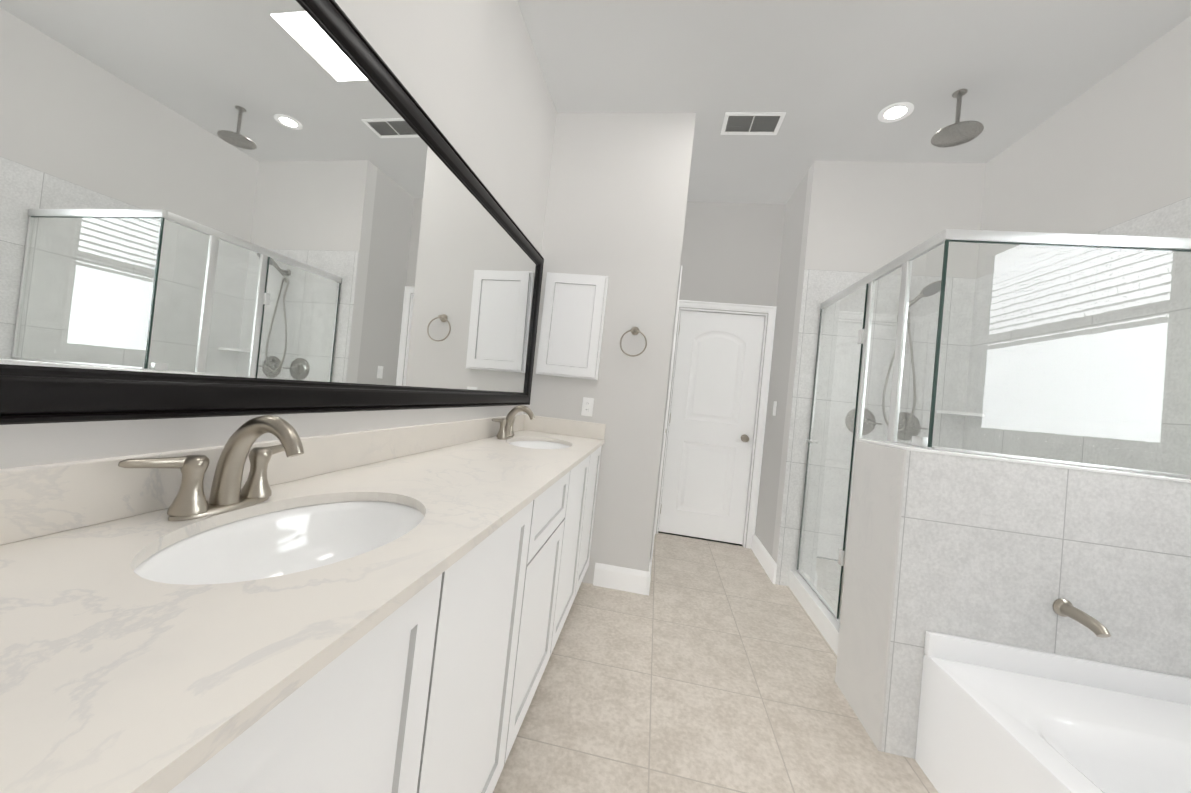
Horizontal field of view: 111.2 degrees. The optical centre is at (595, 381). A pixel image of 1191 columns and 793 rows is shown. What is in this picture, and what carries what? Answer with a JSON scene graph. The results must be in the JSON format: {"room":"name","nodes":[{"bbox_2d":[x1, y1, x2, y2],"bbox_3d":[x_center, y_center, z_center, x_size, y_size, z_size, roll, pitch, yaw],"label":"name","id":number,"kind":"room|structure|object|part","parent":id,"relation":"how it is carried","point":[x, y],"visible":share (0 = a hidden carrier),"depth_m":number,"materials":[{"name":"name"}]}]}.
{"room":"bathroom","nodes":[
{"label":"bathroom","id":0,"kind":"room"},
{"bbox_2d":[0,0,556,468],"bbox_3d":[-0.808,-0.396,0.568,0.120,3.020,4.540,6,-2,9],"label":"wall","id":1,"kind":"structure","parent":0,"point":[470,76],"depth_m":1.48,"materials":[{"name":"paint"}]},
{"bbox_2d":[0,418,495,544],"bbox_3d":[-0.655,0.210,1.463,0.020,0.100,2.431,6,-2,9],"label":"backsplash","id":2,"kind":"structure","parent":1,"relation":"attached to","point":[36,500],"depth_m":0.64,"materials":[{"name":"beige stone"}]},
{"bbox_2d":[0,0,543,424],"bbox_3d":[-0.577,-0.382,1.486,0.045,0.965,2.385,6,-2,9],"label":"mirror","id":3,"kind":"object","parent":1,"relation":"attached to","point":[214,208],"visible":1,"depth_m":0.79,"materials":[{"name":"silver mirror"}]},
{"bbox_2d":[523,113,695,583],"bbox_3d":[0.037,-0.244,2.669,0.910,3.020,0.120,6,-2,9],"label":"wall","id":4,"kind":"structure","parent":0,"point":[617,198],"depth_m":2.60,"materials":[{"name":"paint"}]},
{"bbox_2d":[536,417,605,440],"bbox_3d":[-0.200,0.292,2.610,0.530,0.100,0.020,6,-2,9],"label":"backsplash","id":5,"kind":"structure","parent":4,"relation":"attached to","point":[543,424],"depth_m":2.59,"materials":[{"name":"beige stone"}]},
{"bbox_2d":[536,272,608,379],"bbox_3d":[-0.153,-0.359,2.617,0.403,0.665,0.049,6,-2,9],"label":"medicine cabinet","id":6,"kind":"object","parent":4,"relation":"attached to","point":[572,324],"visible":0.98,"depth_m":2.60,"materials":[{"name":"white wood"}]},
{"bbox_2d":[581,397,593,416],"bbox_3d":[-0.050,0.162,2.598,0.072,0.117,0.009,6,-2,9],"label":"electrical outlet plate","id":7,"kind":"object","parent":4,"relation":"attached to","point":[587,406],"visible":1,"depth_m":2.60,"materials":[{"name":"white plastic"}]},
{"bbox_2d":[593,563,650,595],"bbox_3d":[0.163,1.217,2.514,0.348,0.135,0.016,6,-2,9],"label":"baseboard","id":8,"kind":"structure","parent":4,"relation":"attached to","point":[622,578],"depth_m":2.51,"materials":[{"name":"white wood"}]},
{"bbox_2d":[620,327,646,356],"bbox_3d":[0.238,-0.250,2.546,0.170,0.196,0.059,6,-2,9],"label":"towel ring","id":9,"kind":"object","parent":4,"relation":"attached to","point":[634,331],"visible":1,"depth_m":2.53,"materials":[{"name":"silver metal"}]},
{"bbox_2d":[493,531,937,792],"bbox_3d":[0.588,1.334,0.866,3.120,0.100,5.710,6,-2,9],"label":"floor","id":10,"kind":"structure","parent":0,"point":[705,666],"depth_m":1.65,"materials":[{"name":"tile"}]},
{"bbox_2d":[180,445,601,792],"bbox_3d":[-0.455,0.744,1.414,0.537,0.878,2.419,6,-2,9],"label":"bathroom vanity","id":11,"kind":"object","parent":10,"relation":"on","point":[438,699],"depth_m":0.73,"materials":[{"name":"white wood"}]},
{"bbox_2d":[0,433,603,792],"bbox_3d":[-0.399,0.297,1.419,0.554,0.021,2.431,6,-2,9],"label":"countertop","id":12,"kind":"structure","parent":11,"relation":"on","point":[116,676],"depth_m":0.43,"materials":[{"name":"beige stone"}]},
{"bbox_2d":[112,415,315,520],"bbox_3d":[-0.625,0.152,0.756,0.179,0.182,0.294,6,-2,9],"label":"faucet","id":13,"kind":"object","parent":12,"relation":"on","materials":[{"name":"silver metal"}]},
{"bbox_2d":[96,489,443,592],"bbox_3d":[-0.514,0.342,0.729,0.342,0.156,0.487,6,-2,9],"label":"sink","id":14,"kind":"object","parent":12,"relation":"in","point":[260,553],"depth_m":0.81,"materials":[{"name":"white ceramic"}]},
{"bbox_2d":[492,405,535,440],"bbox_3d":[-0.408,0.216,2.156,0.179,0.182,0.294,6,-2,9],"label":"faucet","id":15,"kind":"object","parent":12,"relation":"on","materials":[{"name":"silver metal"}]},
{"bbox_2d":[504,437,571,448],"bbox_3d":[-0.297,0.406,2.129,0.342,0.156,0.487,6,-2,9],"label":"sink","id":16,"kind":"object","parent":12,"relation":"in","point":[541,442],"depth_m":2.34,"materials":[{"name":"white ceramic"}]},
{"bbox_2d":[788,570,839,654],"bbox_3d":[1.319,1.347,2.329,0.110,0.115,0.996,6,-2,9],"label":"curb","id":17,"kind":"object","parent":10,"relation":"on","point":[824,620],"visible":0.42,"depth_m":2.38,"materials":[{"name":"stone"}]},
{"bbox_2d":[797,229,1190,622],"bbox_3d":[1.840,0.397,2.151,0.992,1.872,1.271,6,-2,9],"label":"glass shower enclosure","id":18,"kind":"object","parent":17,"relation":"on","point":[992,237],"visible":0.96,"depth_m":1.78,"materials":[{"name":"clear glass"}]},
{"bbox_2d":[819,587,838,607],"bbox_3d":[1.788,1.435,2.149,0.885,0.030,1.200,6,-2,9],"label":"pan","id":19,"kind":"object","parent":10,"relation":"on","point":[830,595],"depth_m":2.70,"materials":[{"name":"tile"}]},
{"bbox_2d":[915,631,1190,792],"bbox_3d":[1.534,1.148,0.651,0.970,0.460,1.518,6,-2,9],"label":"bathtub","id":20,"kind":"object","parent":10,"relation":"on","point":[996,718],"visible":1,"depth_m":1.25,"materials":[{"name":"white ceramic"}]},
{"bbox_2d":[656,202,785,547],"bbox_3d":[1.154,-0.094,3.674,1.000,3.020,0.120,6,-2,9],"label":"wall","id":21,"kind":"structure","parent":0,"point":[731,252],"depth_m":3.65,"materials":[{"name":"paint"}]},
{"bbox_2d":[658,310,764,545],"bbox_3d":[1.027,0.392,3.622,0.734,2.023,0.108,6,-2,9],"label":"door","id":22,"kind":"structure","parent":21,"relation":"in","point":[710,434],"depth_m":3.64,"materials":[{"name":"white wood"}]},
{"bbox_3d":[1.308,0.499,3.556,0.066,0.066,0.073,6,-2,9],"label":"knob","id":23,"kind":"part","parent":22,"relation":"part of","materials":[{"name":"silver metal"}]},
{"bbox_2d":[755,172,807,556],"bbox_3d":[1.535,-0.065,3.274,0.120,3.020,0.550,6,-2,9],"label":"wall","id":24,"kind":"structure","parent":0,"point":[781,359],"depth_m":3.25,"materials":[{"name":"paint"}]},
{"bbox_2d":[751,534,776,583],"bbox_3d":[1.303,1.359,3.179,0.016,0.135,0.682,6,-2,9],"label":"baseboard","id":25,"kind":"structure","parent":24,"relation":"attached to","point":[765,559],"depth_m":3.09,"materials":[{"name":"white wood"}]},
{"bbox_2d":[773,401,776,415],"bbox_3d":[1.440,0.217,3.281,0.011,0.117,0.072,6,-2,9],"label":"switch plate","id":26,"kind":"object","parent":24,"relation":"attached to","point":[774,408],"visible":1,"depth_m":3.26,"materials":[{"name":"white plastic"}]},
{"bbox_2d":[517,0,1190,204],"bbox_3d":[0.923,-1.767,0.955,3.120,0.100,5.710,6,-2,9],"label":"ceiling","id":27,"kind":"structure","parent":0,"point":[832,79],"depth_m":2.15,"materials":[{"name":"paint"}]},
{"bbox_2d":[721,112,785,134],"bbox_3d":[1.005,-1.654,2.623,0.360,0.011,0.210,6,-2,9],"label":"ceiling vent","id":28,"kind":"object","parent":27,"relation":"in","point":[752,123],"visible":1,"depth_m":2.62,"materials":[{"name":"silver metal"}]},
{"bbox_2d":[878,102,913,122],"bbox_3d":[1.766,-1.581,2.401,0.174,0.006,0.174,6,-2,9],"label":"recessed light","id":29,"kind":"object","parent":27,"relation":"in","point":[895,112],"visible":1,"depth_m":2.40,"materials":[{"name":"white plastic"}]},
{"bbox_2d":[931,89,983,147],"bbox_3d":[1.966,-1.448,2.212,0.216,0.238,0.216,6,-2,9],"label":"shower head","id":30,"kind":"object","parent":27,"relation":"attached to","point":[957,132],"visible":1,"depth_m":2.20,"materials":[{"name":"silver metal"}]},
{"bbox_2d":[772,161,985,563],"bbox_3d":[2.019,-0.024,2.858,1.210,3.020,0.120,6,-2,9],"label":"wall","id":31,"kind":"structure","parent":0,"point":[866,217],"depth_m":2.85,"materials":[{"name":"paint"}]},
{"bbox_2d":[775,269,975,589],"bbox_3d":[1.907,0.362,2.792,1.090,2.225,0.010,6,-2,9],"label":"wall tiles","id":32,"kind":"structure","parent":31,"relation":"attached to","point":[820,287],"depth_m":2.82,"materials":[{"name":"grey tile"}]},
{"bbox_2d":[845,408,854,432],"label":"shower valve","id":33,"kind":"object","parent":32,"relation":"attached to","point":[851,419],"depth_m":2.80,"materials":[{"name":"silver metal"}]},
{"bbox_2d":[862,351,894,434],"label":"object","id":34,"kind":"object","parent":32,"relation":"attached to","point":[873,420],"depth_m":2.74,"materials":[{"name":"silver metal"}]},
{"bbox_2d":[897,311,927,439],"label":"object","id":35,"kind":"object","parent":32,"relation":"attached to","point":[906,415],"depth_m":2.74,"materials":[{"name":"silver metal"}]},
{"bbox_2d":[909,280,945,306],"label":"hand shower head","id":36,"kind":"object","parent":32,"relation":"attached to","point":[931,286],"depth_m":2.67,"materials":[{"name":"silver metal"}]},
{"bbox_2d":[936,410,984,416],"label":"shower shelf","id":37,"kind":"object","parent":32,"relation":"attached to","point":[940,411],"depth_m":2.60,"materials":[{"name":"silver metal"}]},
{"bbox_2d":[881,446,1190,758],"bbox_3d":[1.660,0.867,1.602,1.080,1.100,0.370,6,-2,9],"label":"wall","id":38,"kind":"structure","parent":0,"point":[1004,553],"depth_m":1.44,"materials":[{"name":"tile"}]},
{"bbox_2d":[835,440,906,750],"bbox_3d":[1.124,0.811,1.687,0.010,1.100,0.376,6,-2,9],"label":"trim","id":39,"kind":"structure","parent":38,"relation":"attached to","point":[862,663],"depth_m":1.65,"materials":[{"name":"stone"}]},
{"bbox_2d":[858,438,1190,482],"bbox_3d":[1.717,0.314,1.618,1.085,0.012,0.379,6,-2,9],"label":"trim","id":40,"kind":"structure","parent":38,"relation":"on","point":[905,446],"depth_m":1.47,"materials":[{"name":"stone"}]},
{"bbox_2d":[1053,599,1110,637],"bbox_3d":[1.618,0.786,1.350,0.060,0.063,0.146,6,-2,9],"label":"tub spout","id":41,"kind":"object","parent":38,"relation":"attached to","point":[1064,607],"visible":1,"depth_m":1.35,"materials":[{"name":"silver metal"}]},
{"bbox_2d":[977,16,1190,277],"bbox_3d":[2.168,-0.082,0.285,0.120,3.020,4.920,6,-2,9],"label":"wall","id":42,"kind":"structure","parent":0,"point":[1113,148],"depth_m":2.00,"materials":[{"name":"paint"}]},
{"bbox_2d":[962,196,1190,474],"bbox_3d":[2.207,0.349,1.216,0.010,2.225,3.010,6,-2,9],"label":"wall tile","id":43,"kind":"structure","parent":42,"relation":"attached to","point":[1172,220],"depth_m":1.95,"materials":[{"name":"grey tile"}]},
{"bbox_3d":[0.523,-0.175,3.244,0.120,3.020,1.170,6,-2,9],"label":"wall","id":44,"kind":"structure","parent":0,"visible":0},
{"bbox_2d":[650,265,776,566],"bbox_3d":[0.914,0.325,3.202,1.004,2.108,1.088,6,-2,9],"label":"door frame","id":45,"kind":"structure","parent":44,"relation":"attached to","point":[768,345],"depth_m":3.29,"materials":[{"name":"white wood"}]}
]}

